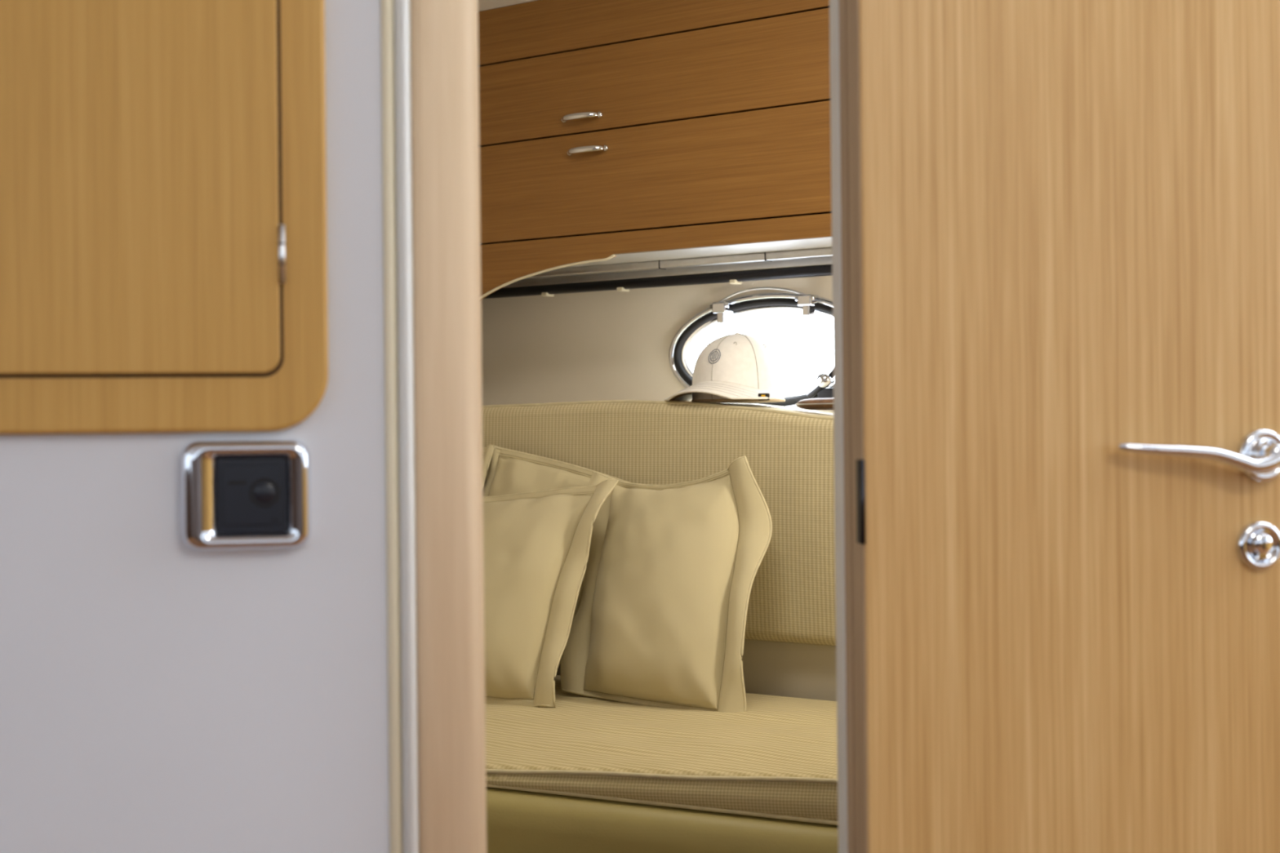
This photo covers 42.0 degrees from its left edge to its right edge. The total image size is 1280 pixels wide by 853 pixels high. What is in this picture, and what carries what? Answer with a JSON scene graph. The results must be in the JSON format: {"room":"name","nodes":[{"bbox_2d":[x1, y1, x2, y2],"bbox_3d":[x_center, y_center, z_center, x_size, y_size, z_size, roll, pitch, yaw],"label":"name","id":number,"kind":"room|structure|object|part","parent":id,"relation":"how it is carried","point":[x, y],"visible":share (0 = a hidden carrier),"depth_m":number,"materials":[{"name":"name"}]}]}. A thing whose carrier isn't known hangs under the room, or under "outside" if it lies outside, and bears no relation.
{"room":"ship interior","nodes":[
{"label":"ship interior","id":0,"kind":"room"},
{"bbox_2d":[0,0,389,852],"bbox_3d":[-0.005,0.000,1.422,3.200,2.000,0.045,-1,0,-12],"label":"bulkhead","id":1,"kind":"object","parent":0,"point":[158,694],"depth_m":1.33,"materials":[{"name":"white paint"}]},
{"bbox_2d":[0,0,328,434],"bbox_3d":[-0.764,-0.442,1.229,1.043,0.901,0.019,-1,0,-12],"label":"upper cabinet","id":2,"kind":"object","parent":1,"relation":"attached to","point":[163,225],"depth_m":1.30,"materials":[{"name":"brown wood"}]},
{"bbox_2d":[180,439,311,551],"bbox_3d":[-0.313,0.055,1.325,0.101,0.088,0.017,-1,0,-12],"label":"light switch","id":3,"kind":"object","parent":1,"relation":"attached to","point":[247,489],"depth_m":1.32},
{"bbox_2d":[477,0,536,11],"bbox_3d":[0.166,-0.854,2.672,2.210,0.035,2.855,-1,0,0],"label":"ceiling","id":4,"kind":"structure","parent":0,"point":[482,5],"depth_m":3.28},
{"bbox_2d":[480,275,833,410],"bbox_3d":[0.173,0.068,3.363,2.640,1.860,0.030,-1,0,34],"label":"wall","id":5,"kind":"structure","parent":0,"point":[613,344],"depth_m":3.53,"materials":[{"name":"beige paint"}]},
{"bbox_2d":[380,0,402,852],"bbox_3d":[-0.205,0.072,1.376,0.012,1.860,0.051,-1,0,-12],"label":"trim","id":6,"kind":"structure","parent":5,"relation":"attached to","point":[387,6],"depth_m":1.35,"materials":[{"name":"silver metal"}]},
{"bbox_2d":[393,0,418,852],"bbox_3d":[-0.193,0.072,1.375,0.014,1.860,0.058,-1,0,-12],"label":"door frame trim","id":7,"kind":"structure","parent":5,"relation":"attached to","point":[402,77],"depth_m":1.35,"materials":[{"name":"silver metal"}]},
{"bbox_2d":[410,0,486,852],"bbox_3d":[-0.160,0.072,1.384,0.056,1.860,0.055,-1,0,-12],"label":"door frame","id":8,"kind":"structure","parent":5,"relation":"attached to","point":[444,33],"depth_m":1.36,"materials":[{"name":"brown wood"}]},
{"bbox_2d":[477,0,831,300],"bbox_3d":[0.157,-0.447,3.165,2.366,0.779,0.307,-1,0,34],"label":"overhead cabinet","id":9,"kind":"object","parent":5,"relation":"attached to","point":[611,131],"visible":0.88,"depth_m":3.11,"materials":[{"name":"brown wood"}]},
{"bbox_3d":[-0.466,-0.187,3.445,1.017,0.273,0.006,-1,0,34],"label":"fascia edge trim","id":10,"kind":"part","parent":9,"relation":"part of","materials":[{"name":"brown wood"}]},
{"bbox_3d":[-0.118,-0.591,3.183,0.088,0.012,0.028,-1,0,34],"label":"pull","id":11,"kind":"part","parent":9,"relation":"part of","materials":[{"name":"silver metal"}]},
{"bbox_3d":[-0.107,-0.526,3.176,0.088,0.012,0.028,-1,0,34],"label":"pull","id":12,"kind":"part","parent":9,"relation":"part of","materials":[{"name":"silver metal"}]},
{"bbox_3d":[0.088,-0.782,3.069,2.365,0.107,0.019,-1,0,34],"label":"panel","id":13,"kind":"part","parent":9,"relation":"part of","materials":[{"name":"brown wood"}]},
{"bbox_3d":[0.089,-0.646,3.069,2.365,0.158,0.019,-1,0,34],"label":"drawer","id":14,"kind":"part","parent":9,"relation":"part of","materials":[{"name":"brown wood"}]},
{"bbox_3d":[0.091,-0.468,3.069,2.365,0.192,0.019,-1,0,34],"label":"drawer","id":15,"kind":"part","parent":9,"relation":"part of","materials":[{"name":"brown wood"}]},
{"bbox_2d":[484,247,831,298],"bbox_3d":[0.230,-0.305,3.204,2.280,0.048,0.098,-1,0,34],"label":"rail","id":16,"kind":"object","parent":5,"relation":"attached to","point":[736,269],"visible":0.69,"depth_m":3.31,"materials":[{"name":"metal"}]},
{"bbox_3d":[0.249,-0.296,3.232,2.280,0.022,0.022,-1,0,34],"label":"rod","id":17,"kind":"part","parent":16,"relation":"part of","materials":[{"name":"metal"}]},
{"bbox_2d":[482,400,835,645],"bbox_3d":[0.116,0.167,3.100,2.360,0.439,0.106,-1,0,34],"label":"backrest","id":18,"kind":"object","parent":5,"relation":"attached to","point":[789,454],"visible":0.25,"depth_m":2.99,"materials":[{"name":"fabric"}]},
{"bbox_2d":[664,332,833,415],"bbox_3d":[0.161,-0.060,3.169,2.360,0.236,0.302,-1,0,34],"label":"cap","id":19,"kind":"object","parent":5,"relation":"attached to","point":[821,411],"depth_m":3.09,"materials":[{"name":"white fabric"}]},
{"bbox_3d":[0.168,-0.112,3.138,0.222,0.132,0.259,-1,0,34],"label":"baseball cap","id":20,"kind":"part","parent":19,"relation":"part of","materials":[{"name":"white fabric"}]},
{"bbox_2d":[795,397,833,409],"bbox_3d":[0.341,-0.041,3.016,0.130,0.022,0.054,-1,0,34],"label":"case","id":21,"kind":"object","parent":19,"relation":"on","point":[824,403],"visible":0.55,"depth_m":3.01,"materials":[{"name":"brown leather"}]},
{"bbox_2d":[668,291,832,407],"bbox_3d":[0.248,-0.146,3.271,0.472,0.238,0.037,-1,0,34],"label":"ring","id":22,"kind":"object","parent":5,"relation":"attached to","point":[777,295],"depth_m":3.31,"materials":[{"name":"silver metal"}]},
{"bbox_2d":[710,302,729,308],"bbox_3d":[0.159,-0.241,3.316,0.040,0.010,0.010,-1,0,34],"label":"pin","id":23,"kind":"object","parent":22,"relation":"attached to","point":[726,304],"depth_m":3.31,"materials":[{"name":"silver metal"}]},
{"bbox_3d":[0.165,-0.237,3.325,0.032,0.022,0.035,-1,0,34],"label":"hinge","id":24,"kind":"part","parent":22,"relation":"part of","materials":[{"name":"metal"}]},
{"bbox_2d":[716,312,728,324],"bbox_3d":[0.166,-0.219,3.326,0.016,0.026,0.025,-1,0,34],"label":"hinge arm","id":25,"kind":"object","parent":22,"relation":"attached to","point":[722,317],"depth_m":3.32},
{"bbox_2d":[719,286,804,302],"bbox_3d":[0.237,-0.260,3.261,0.194,0.026,0.008,-1,0,34],"label":"bar","id":26,"kind":"object","parent":22,"relation":"attached to","point":[764,287],"visible":1,"depth_m":3.26,"materials":[{"name":"metal"}]},
{"bbox_2d":[795,294,815,301],"bbox_3d":[0.318,-0.247,3.207,0.040,0.010,0.010,-1,0,34],"label":"pin","id":27,"kind":"object","parent":22,"relation":"attached to","point":[813,297],"depth_m":3.20,"materials":[{"name":"silver metal"}]},
{"bbox_3d":[0.325,-0.243,3.217,0.032,0.022,0.035,-1,0,34],"label":"hinge","id":28,"kind":"part","parent":22,"relation":"part of","materials":[{"name":"metal"}]},
{"bbox_2d":[802,305,814,316],"bbox_3d":[0.325,-0.225,3.218,0.016,0.026,0.025,-1,0,34],"label":"hinge arm","id":29,"kind":"object","parent":22,"relation":"attached to","point":[808,310],"depth_m":3.21},
{"bbox_2d":[817,387,833,398],"bbox_3d":[0.367,-0.059,3.189,0.050,0.030,0.028,-1,0,34],"label":"latch keeper","id":30,"kind":"object","parent":22,"relation":"attached to","point":[826,392],"visible":0.26,"depth_m":3.18,"materials":[{"name":"silver metal"}]},
{"bbox_2d":[674,298,833,405],"bbox_3d":[0.259,-0.146,3.288,0.446,0.212,0.033,-1,0,34],"label":"black gasket","id":31,"kind":"object","parent":5,"relation":"attached to","point":[771,302],"visible":0.5,"depth_m":3.31,"materials":[{"name":"rubber"}]},
{"bbox_2d":[806,368,833,398],"bbox_3d":[0.348,-0.085,3.186,0.078,0.063,0.044,-1,0,34],"label":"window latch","id":32,"kind":"structure","parent":31,"relation":"attached to","point":[824,380],"depth_m":3.17,"materials":[{"name":"silver metal"}]},
{"bbox_3d":[0.356,-0.088,3.180,0.030,0.030,0.044,-1,0,34],"label":"latch knob","id":33,"kind":"part","parent":32,"relation":"part of","materials":[{"name":"silver metal"}]},
{"bbox_2d":[683,306,833,398],"bbox_3d":[0.267,-0.146,3.300,0.420,0.186,0.029,-1,0,34],"label":"ring","id":34,"kind":"object","parent":5,"relation":"attached to","point":[688,351],"visible":0.49,"depth_m":3.37,"materials":[{"name":"metal"}]},
{"bbox_2d":[829,0,847,852],"bbox_3d":[0.177,0.098,1.464,0.005,1.800,0.024,-1,0,-12],"label":"jamb edge","id":35,"kind":"object","parent":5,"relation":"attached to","point":[833,4],"visible":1,"depth_m":1.46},
{"bbox_2d":[838,0,855,852],"bbox_3d":[0.179,0.098,1.455,0.004,1.800,0.038,-1,0,-12],"label":"door frame","id":36,"kind":"structure","parent":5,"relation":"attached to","point":[842,3],"depth_m":1.44,"materials":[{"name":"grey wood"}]},
{"bbox_2d":[855,0,1279,852],"bbox_3d":[0.409,0.101,1.459,0.458,1.730,0.047,-1,0,-12],"label":"leaf","id":37,"kind":"object","parent":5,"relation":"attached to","point":[1070,209],"depth_m":1.44,"materials":[{"name":"brown wood"}]},
{"bbox_2d":[846,0,867,852],"bbox_3d":[0.186,0.103,1.420,0.001,1.730,0.028,-1,0,-12],"label":"door edge","id":38,"kind":"object","parent":37,"relation":"attached to","point":[852,6],"visible":1,"depth_m":1.42,"materials":[{"name":"brown wood"}]},
{"bbox_2d":[859,459,865,544],"bbox_3d":[0.187,0.064,1.404,0.004,0.071,0.004,-1,0,-12],"label":"strike plate","id":39,"kind":"object","parent":38,"relation":"attached to","point":[862,497],"depth_m":1.40,"materials":[{"name":"black metal"}]},
{"bbox_3d":[0.186,0.064,1.411,0.002,0.071,0.012,-1,0,-12],"label":"hinge","id":40,"kind":"part","parent":37,"relation":"part of","materials":[{"name":"black metal"}]},
{"bbox_3d":[0.186,0.064,1.411,0.002,0.071,0.012,-1,0,-12],"label":"plate","id":41,"kind":"part","parent":37,"relation":"part of","materials":[{"name":"black metal"}]},
{"bbox_2d":[1117,442,1279,475],"bbox_3d":[0.488,0.028,1.443,0.154,0.030,0.024,-1,0,-12],"label":"lever","id":42,"kind":"object","parent":37,"relation":"attached to","point":[1265,463],"visible":1,"depth_m":1.44,"materials":[{"name":"silver metal"}]},
{"bbox_2d":[1235,520,1279,570],"bbox_3d":[0.550,0.106,1.478,0.044,0.044,0.008,-1,0,-12],"label":"escutcheon","id":43,"kind":"object","parent":37,"relation":"attached to","point":[1246,555],"visible":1,"depth_m":1.48,"materials":[{"name":"silver metal"}]},
{"bbox_2d":[1250,533,1272,554],"bbox_3d":[0.550,0.104,1.476,0.018,0.018,0.008,-1,0,-12],"label":"cylinder","id":44,"kind":"object","parent":43,"relation":"attached to","point":[1257,540],"visible":1,"depth_m":1.47,"materials":[{"name":"silver metal"}]},
{"bbox_2d":[1255,552,1267,559],"bbox_3d":[0.550,0.113,1.477,0.009,0.010,0.006,-1,0,-12],"label":"keyhole","id":45,"kind":"object","parent":44,"relation":"attached to","point":[1258,556],"depth_m":1.47,"materials":[{"name":"silver metal"}]},
{"bbox_3d":[0.553,0.026,1.475,0.048,0.048,0.016,-1,0,-12],"label":"handle","id":46,"kind":"part","parent":37,"relation":"part of","materials":[{"name":"silver metal"}]},
{"bbox_2d":[1258,443,1279,468],"bbox_3d":[0.556,0.026,1.460,0.022,0.022,0.022,-1,0,-12],"label":"hub","id":47,"kind":"object","parent":37,"relation":"attached to","point":[1271,448],"depth_m":1.45,"materials":[{"name":"silver metal"}]},
{"bbox_3d":[0.011,1.020,1.050,4.400,0.040,6.500,-1,0,0],"label":"floor","id":48,"kind":"structure","parent":0,"visible":0},
{"bbox_2d":[484,675,838,852],"bbox_3d":[-0.165,0.737,2.636,2.314,0.529,1.060,-1,0,34],"label":"seat","id":49,"kind":"object","parent":48,"relation":"on","point":[583,774],"visible":0.25,"depth_m":2.35,"materials":[{"name":"fabric"}]},
{"bbox_2d":[482,444,495,484],"bbox_3d":[-0.479,0.258,3.287,0.382,0.442,0.186,-1,0,33],"label":"throw pillow","id":50,"kind":"object","parent":49,"relation":"on","point":[487,452],"visible":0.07,"depth_m":3.24,"materials":[{"name":"fabric"}]},
{"bbox_2d":[483,479,618,707],"bbox_3d":[-0.269,0.290,2.986,0.406,0.389,0.247,-1,0,36],"label":"throw pillow","id":51,"kind":"object","parent":49,"relation":"on","point":[536,544],"visible":0.5,"depth_m":2.90,"materials":[{"name":"fabric"}]},
{"bbox_2d":[483,446,629,666],"bbox_3d":[-0.205,0.256,3.146,0.394,0.441,0.146,-1,0,28],"label":"throw pillow","id":52,"kind":"object","parent":49,"relation":"on","point":[510,472],"visible":0.23,"depth_m":3.19,"materials":[{"name":"fabric"}]},
{"bbox_2d":[560,455,772,712],"bbox_3d":[0.041,0.270,2.924,0.416,0.434,0.212,-1,0,34],"label":"throw pillow","id":53,"kind":"object","parent":49,"relation":"on","point":[660,620],"visible":0.95,"depth_m":2.87,"materials":[{"name":"fabric"}]},
{"bbox_2d":[555,639,836,701],"bbox_3d":[0.141,0.495,3.131,2.360,0.208,0.075,-1,0,34],"label":"trim","id":54,"kind":"structure","parent":49,"relation":"attached to","point":[779,668],"depth_m":3.00,"materials":[{"name":"beige fabric"}]}
]}

